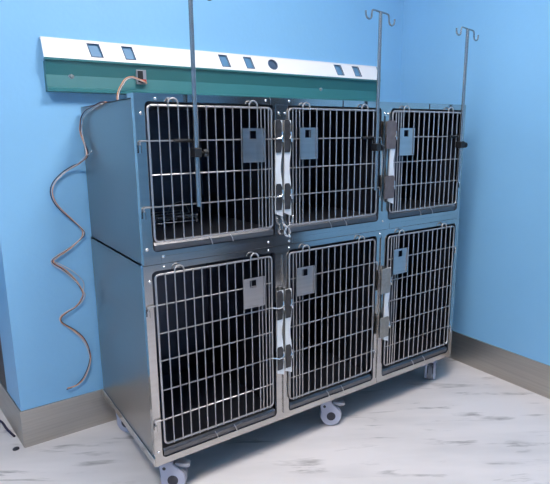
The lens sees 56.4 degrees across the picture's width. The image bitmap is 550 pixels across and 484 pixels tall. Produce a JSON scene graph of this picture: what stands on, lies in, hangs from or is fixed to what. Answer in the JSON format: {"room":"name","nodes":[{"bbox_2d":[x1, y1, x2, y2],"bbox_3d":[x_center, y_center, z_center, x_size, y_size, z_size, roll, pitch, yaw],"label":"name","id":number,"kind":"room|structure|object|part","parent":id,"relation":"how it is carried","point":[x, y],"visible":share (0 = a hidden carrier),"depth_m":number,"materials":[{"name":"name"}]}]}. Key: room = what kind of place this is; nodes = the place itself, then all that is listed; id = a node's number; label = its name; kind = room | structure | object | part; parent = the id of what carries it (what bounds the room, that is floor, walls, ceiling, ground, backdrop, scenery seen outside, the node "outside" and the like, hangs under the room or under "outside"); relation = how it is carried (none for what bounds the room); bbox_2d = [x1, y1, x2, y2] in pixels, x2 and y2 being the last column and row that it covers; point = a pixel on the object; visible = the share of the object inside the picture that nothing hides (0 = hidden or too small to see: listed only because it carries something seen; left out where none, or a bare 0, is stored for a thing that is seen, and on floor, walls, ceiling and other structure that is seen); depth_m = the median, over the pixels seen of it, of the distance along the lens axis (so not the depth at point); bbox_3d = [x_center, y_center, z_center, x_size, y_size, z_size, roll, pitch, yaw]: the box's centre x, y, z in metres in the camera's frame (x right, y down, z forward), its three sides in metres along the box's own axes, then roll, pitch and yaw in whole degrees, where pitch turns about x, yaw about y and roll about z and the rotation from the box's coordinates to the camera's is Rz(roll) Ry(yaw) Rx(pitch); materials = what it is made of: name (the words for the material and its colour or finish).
{"room":"veterinary clinic","nodes":[
{"label":"veterinary clinic","id":0,"kind":"room"},
{"bbox_2d":[0,241,20,409],"bbox_3d":[-1.038,-0.525,1.883,0.100,2.700,0.227,-10,15,-39],"label":"wall","id":1,"kind":"structure","parent":0,"point":[5,326],"depth_m":2.03,"materials":[{"name":"blue paint"}]},
{"bbox_2d":[0,381,24,446],"bbox_3d":[-1.099,0.703,2.224,0.104,0.157,0.450,-10,15,-39],"label":"baseboard","id":2,"kind":"structure","parent":1,"relation":"attached to","point":[11,411],"depth_m":2.15,"materials":[{"name":"metal"}]},
{"bbox_2d":[0,0,403,410],"bbox_3d":[-0.138,-0.644,2.410,2.174,2.700,0.100,-8,14,-33],"label":"wall","id":3,"kind":"structure","parent":0,"point":[40,138],"depth_m":2.01,"materials":[{"name":"blue paint"}]},
{"bbox_2d":[20,389,116,447],"bbox_3d":[-0.138,0.616,2.598,2.077,0.157,0.006,-8,14,-33],"label":"baseboard","id":4,"kind":"structure","parent":3,"relation":"attached to","point":[40,424],"depth_m":2.11,"materials":[{"name":"metal"}]},
{"bbox_2d":[39,36,380,101],"bbox_3d":[-0.140,-0.740,2.295,1.667,0.189,0.052,-8,14,-33],"label":"medical wall panel","id":5,"kind":"object","parent":3,"relation":"attached to","point":[69,65],"visible":1,"depth_m":2.15,"materials":[{"name":"white metal"}]},
{"bbox_2d":[88,44,101,56],"bbox_3d":[-0.678,-0.718,1.929,0.051,0.049,0.025,-8,14,-33],"label":"socket","id":6,"kind":"object","parent":5,"relation":"attached to","point":[94,50],"depth_m":1.93,"materials":[{"name":"blue"}]},
{"bbox_2d":[50,76,146,389],"bbox_3d":[-0.608,-0.001,1.950,0.414,1.234,0.307,-8,14,-33],"label":"hanging cable","id":7,"kind":"object","parent":5,"relation":"hanging from","point":[132,77],"visible":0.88,"depth_m":1.99,"materials":[{"name":"brown plastic"}]},
{"bbox_2d":[122,47,134,58],"bbox_3d":[-0.572,-0.734,1.999,0.047,0.049,0.025,-8,14,-33],"label":"socket","id":8,"kind":"object","parent":5,"relation":"attached to","point":[127,53],"depth_m":2.00,"materials":[{"name":"blue plastic"}]},
{"bbox_2d":[138,71,142,82],"bbox_3d":[-0.530,-0.652,2.024,0.021,0.044,0.005,-8,14,-33],"label":"outlet","id":9,"kind":"object","parent":5,"relation":"attached to","point":[140,73],"depth_m":2.02,"materials":[{"name":"black plastic"}]},
{"bbox_2d":[136,70,146,84],"bbox_3d":[-0.531,-0.652,2.033,0.040,0.054,0.014,-8,14,-33],"label":"outlet plate","id":10,"kind":"object","parent":5,"relation":"attached to","point":[141,74],"depth_m":2.02,"materials":[{"name":"grey metal"}]},
{"bbox_3d":[-0.140,-0.794,2.278,1.661,0.073,0.038,-8,14,-33],"label":"white panel","id":11,"kind":"part","parent":5,"relation":"part of","materials":[{"name":"white plastic"}]},
{"bbox_2d":[219,55,228,65],"bbox_3d":[-0.223,-0.786,2.230,0.047,0.049,0.025,-8,14,-33],"label":"socket","id":12,"kind":"object","parent":5,"relation":"attached to","point":[223,59],"depth_m":2.23,"materials":[{"name":"blue plastic"}]},
{"bbox_2d":[244,58,252,67],"bbox_3d":[-0.120,-0.801,2.298,0.046,0.049,0.025,-8,14,-33],"label":"socket","id":13,"kind":"object","parent":5,"relation":"attached to","point":[247,62],"depth_m":2.30,"materials":[{"name":"blue"}]},
{"bbox_2d":[269,60,276,68],"bbox_3d":[-0.014,-0.818,2.369,0.048,0.044,0.022,-8,14,-33],"label":"socket","id":14,"kind":"object","parent":5,"relation":"attached to","point":[272,63],"depth_m":2.37,"materials":[{"name":"blue plastic"}]},
{"bbox_2d":[335,65,342,74],"bbox_3d":[0.318,-0.866,2.588,0.050,0.049,0.025,-8,14,-33],"label":"socket","id":15,"kind":"object","parent":5,"relation":"attached to","point":[338,68],"depth_m":2.59,"materials":[{"name":"blue"}]},
{"bbox_2d":[353,67,359,75],"bbox_3d":[0.418,-0.881,2.654,0.049,0.049,0.025,-8,14,-33],"label":"socket","id":16,"kind":"object","parent":5,"relation":"attached to","point":[355,71],"depth_m":2.66,"materials":[{"name":"blue plastic"}]},
{"bbox_2d":[0,357,549,483],"bbox_3d":[-0.391,1.010,1.350,4.160,0.100,5.850,-8,14,-33],"label":"floor","id":17,"kind":"structure","parent":0,"point":[466,424],"depth_m":2.03,"materials":[{"name":"stone"}]},
{"bbox_2d":[0,420,14,436],"bbox_3d":[-1.143,0.787,2.182,0.192,0.010,0.017,10,16,41],"label":"cable offcut","id":18,"kind":"object","parent":17,"relation":"on","point":[1,421],"visible":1,"depth_m":2.17,"materials":[{"name":"black plastic"}]},
{"bbox_2d":[91,218,458,483],"bbox_3d":[0.080,0.339,2.283,1.535,0.821,0.621,-8,14,-33],"label":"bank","id":19,"kind":"object","parent":17,"relation":"on","point":[197,354],"visible":1,"depth_m":2.10,"materials":[{"name":"silver metal"}]},
{"bbox_3d":[0.059,-0.066,2.219,1.520,0.003,0.563,-8,14,-33],"label":"panel","id":20,"kind":"part","parent":19,"relation":"part of","materials":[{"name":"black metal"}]},
{"bbox_3d":[-0.566,0.360,1.873,0.003,0.682,0.563,-8,14,-33],"label":"panel","id":21,"kind":"part","parent":19,"relation":"part of","materials":[{"name":"silver metal"}]},
{"bbox_3d":[-0.559,0.681,1.928,0.004,0.030,0.585,-8,14,-33],"label":"rail","id":22,"kind":"part","parent":19,"relation":"part of","materials":[{"name":"silver metal"}]},
{"bbox_3d":[-0.197,0.349,1.739,0.462,0.602,0.010,-8,14,-33],"label":"cage door","id":23,"kind":"part","parent":19,"relation":"part of","materials":[{"name":"silver metal"}]},
{"bbox_2d":[158,362,274,455],"bbox_3d":[-0.327,0.632,2.036,0.446,0.029,0.526,-8,14,-33],"label":"tray","id":24,"kind":"object","parent":19,"relation":"on","point":[197,441],"depth_m":1.96,"materials":[{"name":"silver metal"}]},
{"bbox_2d":[81,92,465,265],"bbox_3d":[0.071,-0.313,2.145,1.512,0.508,0.621,-8,14,-33],"label":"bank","id":25,"kind":"object","parent":19,"relation":"on","point":[275,171],"depth_m":1.95,"materials":[{"name":"silver metal"}]},
{"bbox_3d":[-0.568,-0.218,1.754,0.003,0.496,0.563,-8,14,-33],"label":"panel","id":26,"kind":"part","parent":25,"relation":"part of","materials":[{"name":"silver metal"}]},
{"bbox_3d":[-0.405,-0.113,1.921,0.187,0.073,0.146,-8,14,-33],"label":"wire grate","id":27,"kind":"part","parent":25,"relation":"part of","materials":[{"name":"silver metal"}]},
{"bbox_2d":[173,0,210,206],"bbox_3d":[-0.241,-0.429,1.528,0.155,0.652,0.032,-8,14,-33],"label":"pole","id":28,"kind":"object","parent":25,"relation":"attached to","point":[196,152],"visible":1,"depth_m":1.53,"materials":[{"name":"grey metal"}]},
{"bbox_3d":[-0.271,-0.294,1.546,0.069,0.032,0.013,-8,14,-33],"label":"clamp arm","id":29,"kind":"part","parent":28,"relation":"part of","materials":[{"name":"black plastic"}]},
{"bbox_3d":[-0.219,-0.273,1.574,0.024,0.023,0.024,-8,14,-33],"label":"clamp knob","id":30,"kind":"part","parent":28,"relation":"part of","materials":[{"name":"black plastic"}]},
{"bbox_3d":[-0.198,-0.231,1.622,0.462,0.430,0.010,-8,14,-33],"label":"cage door","id":31,"kind":"part","parent":25,"relation":"part of","materials":[{"name":"silver metal"}]},
{"bbox_2d":[151,211,272,250],"bbox_3d":[-0.330,-0.052,1.896,0.438,0.029,0.526,-8,14,-33],"label":"tray","id":32,"kind":"object","parent":25,"relation":"on","point":[207,239],"depth_m":1.76,"materials":[{"name":"silver metal"}]},
{"bbox_3d":[0.044,-0.056,1.815,0.053,0.081,0.010,-8,14,-33],"label":"latch chain","id":33,"kind":"part","parent":25,"relation":"part of","materials":[{"name":"white"}]},
{"bbox_2d":[287,202,376,231],"bbox_3d":[0.088,-0.114,2.172,0.442,0.029,0.526,-8,14,-33],"label":"tray","id":34,"kind":"object","parent":25,"relation":"on","point":[332,223],"depth_m":2.04,"materials":[{"name":"silver metal"}]},
{"bbox_3d":[0.234,-0.295,1.908,0.452,0.430,0.010,-8,14,-33],"label":"cage door","id":35,"kind":"part","parent":25,"relation":"part of","materials":[{"name":"silver metal"}]},
{"bbox_2d":[361,9,395,189],"bbox_3d":[0.388,-0.525,1.943,0.155,0.658,0.032,-8,14,-33],"label":"pole","id":36,"kind":"object","parent":25,"relation":"attached to","point":[376,146],"visible":1,"depth_m":1.94,"materials":[{"name":"grey metal"}]},
{"bbox_3d":[0.358,-0.387,1.962,0.069,0.032,0.013,-8,14,-33],"label":"clamp arm","id":37,"kind":"part","parent":36,"relation":"part of","materials":[{"name":"black plastic"}]},
{"bbox_2d":[388,197,454,218],"bbox_3d":[0.507,-0.176,2.449,0.439,0.029,0.526,-8,14,-33],"label":"tray","id":38,"kind":"object","parent":25,"relation":"on","point":[437,209],"depth_m":2.30,"materials":[{"name":"silver metal"}]},
{"bbox_3d":[0.653,-0.357,2.185,0.452,0.430,0.010,-8,14,-33],"label":"cage door","id":39,"kind":"part","parent":25,"relation":"part of","materials":[{"name":"silver metal"}]},
{"bbox_2d":[448,26,478,181],"bbox_3d":[0.813,-0.585,2.225,0.155,0.650,0.032,-8,14,-33],"label":"pole","id":40,"kind":"object","parent":25,"relation":"attached to","point":[460,144],"visible":1,"depth_m":2.22,"materials":[{"name":"grey metal"}]},
{"bbox_3d":[0.783,-0.450,2.243,0.069,0.032,0.013,-8,14,-33],"label":"clamp arm","id":41,"kind":"part","parent":40,"relation":"part of","materials":[{"name":"black plastic"}]},
{"bbox_2d":[289,337,370,408],"bbox_3d":[0.094,0.570,2.315,0.436,0.029,0.526,-8,14,-33],"label":"tray","id":42,"kind":"object","parent":19,"relation":"on","point":[314,398],"depth_m":2.22,"materials":[{"name":"silver metal"}]},
{"bbox_3d":[0.239,0.285,2.028,0.452,0.602,0.010,-8,14,-33],"label":"cage door","id":43,"kind":"part","parent":19,"relation":"part of","materials":[{"name":"silver metal"}]},
{"bbox_2d":[382,325,446,374],"bbox_3d":[0.512,0.508,2.591,0.442,0.029,0.526,-8,14,-33],"label":"tray","id":44,"kind":"object","parent":19,"relation":"on","point":[409,363],"depth_m":2.47,"materials":[{"name":"silver metal"}]},
{"bbox_3d":[0.659,0.223,2.306,0.452,0.602,0.010,-8,14,-33],"label":"cage door","id":45,"kind":"part","parent":19,"relation":"part of","materials":[{"name":"silver metal"}]},
{"bbox_2d":[400,0,549,365],"bbox_3d":[1.805,-0.456,1.411,0.100,2.700,3.763,-8,14,-33],"label":"wall","id":46,"kind":"structure","parent":0,"point":[502,295],"depth_m":2.46,"materials":[{"name":"blue paint"}]},
{"bbox_2d":[447,331,549,398],"bbox_3d":[1.775,0.796,1.639,0.006,0.157,3.756,-8,14,-33],"label":"baseboard","id":47,"kind":"structure","parent":46,"relation":"attached to","point":[529,374],"depth_m":2.56,"materials":[{"name":"wood"}]},
{"bbox_3d":[-1.659,-1.695,2.381,0.273,0.600,1.670,-8,14,-33],"label":"wall","id":48,"kind":"structure","parent":0,"visible":0},
{"bbox_2d":[0,338,6,389],"bbox_3d":[-1.549,-0.428,2.527,0.100,1.943,1.388,-10,15,-39],"label":"door","id":49,"kind":"structure","parent":48,"relation":"in","point":[2,371],"depth_m":2.19,"materials":[{"name":"green"}]}
]}

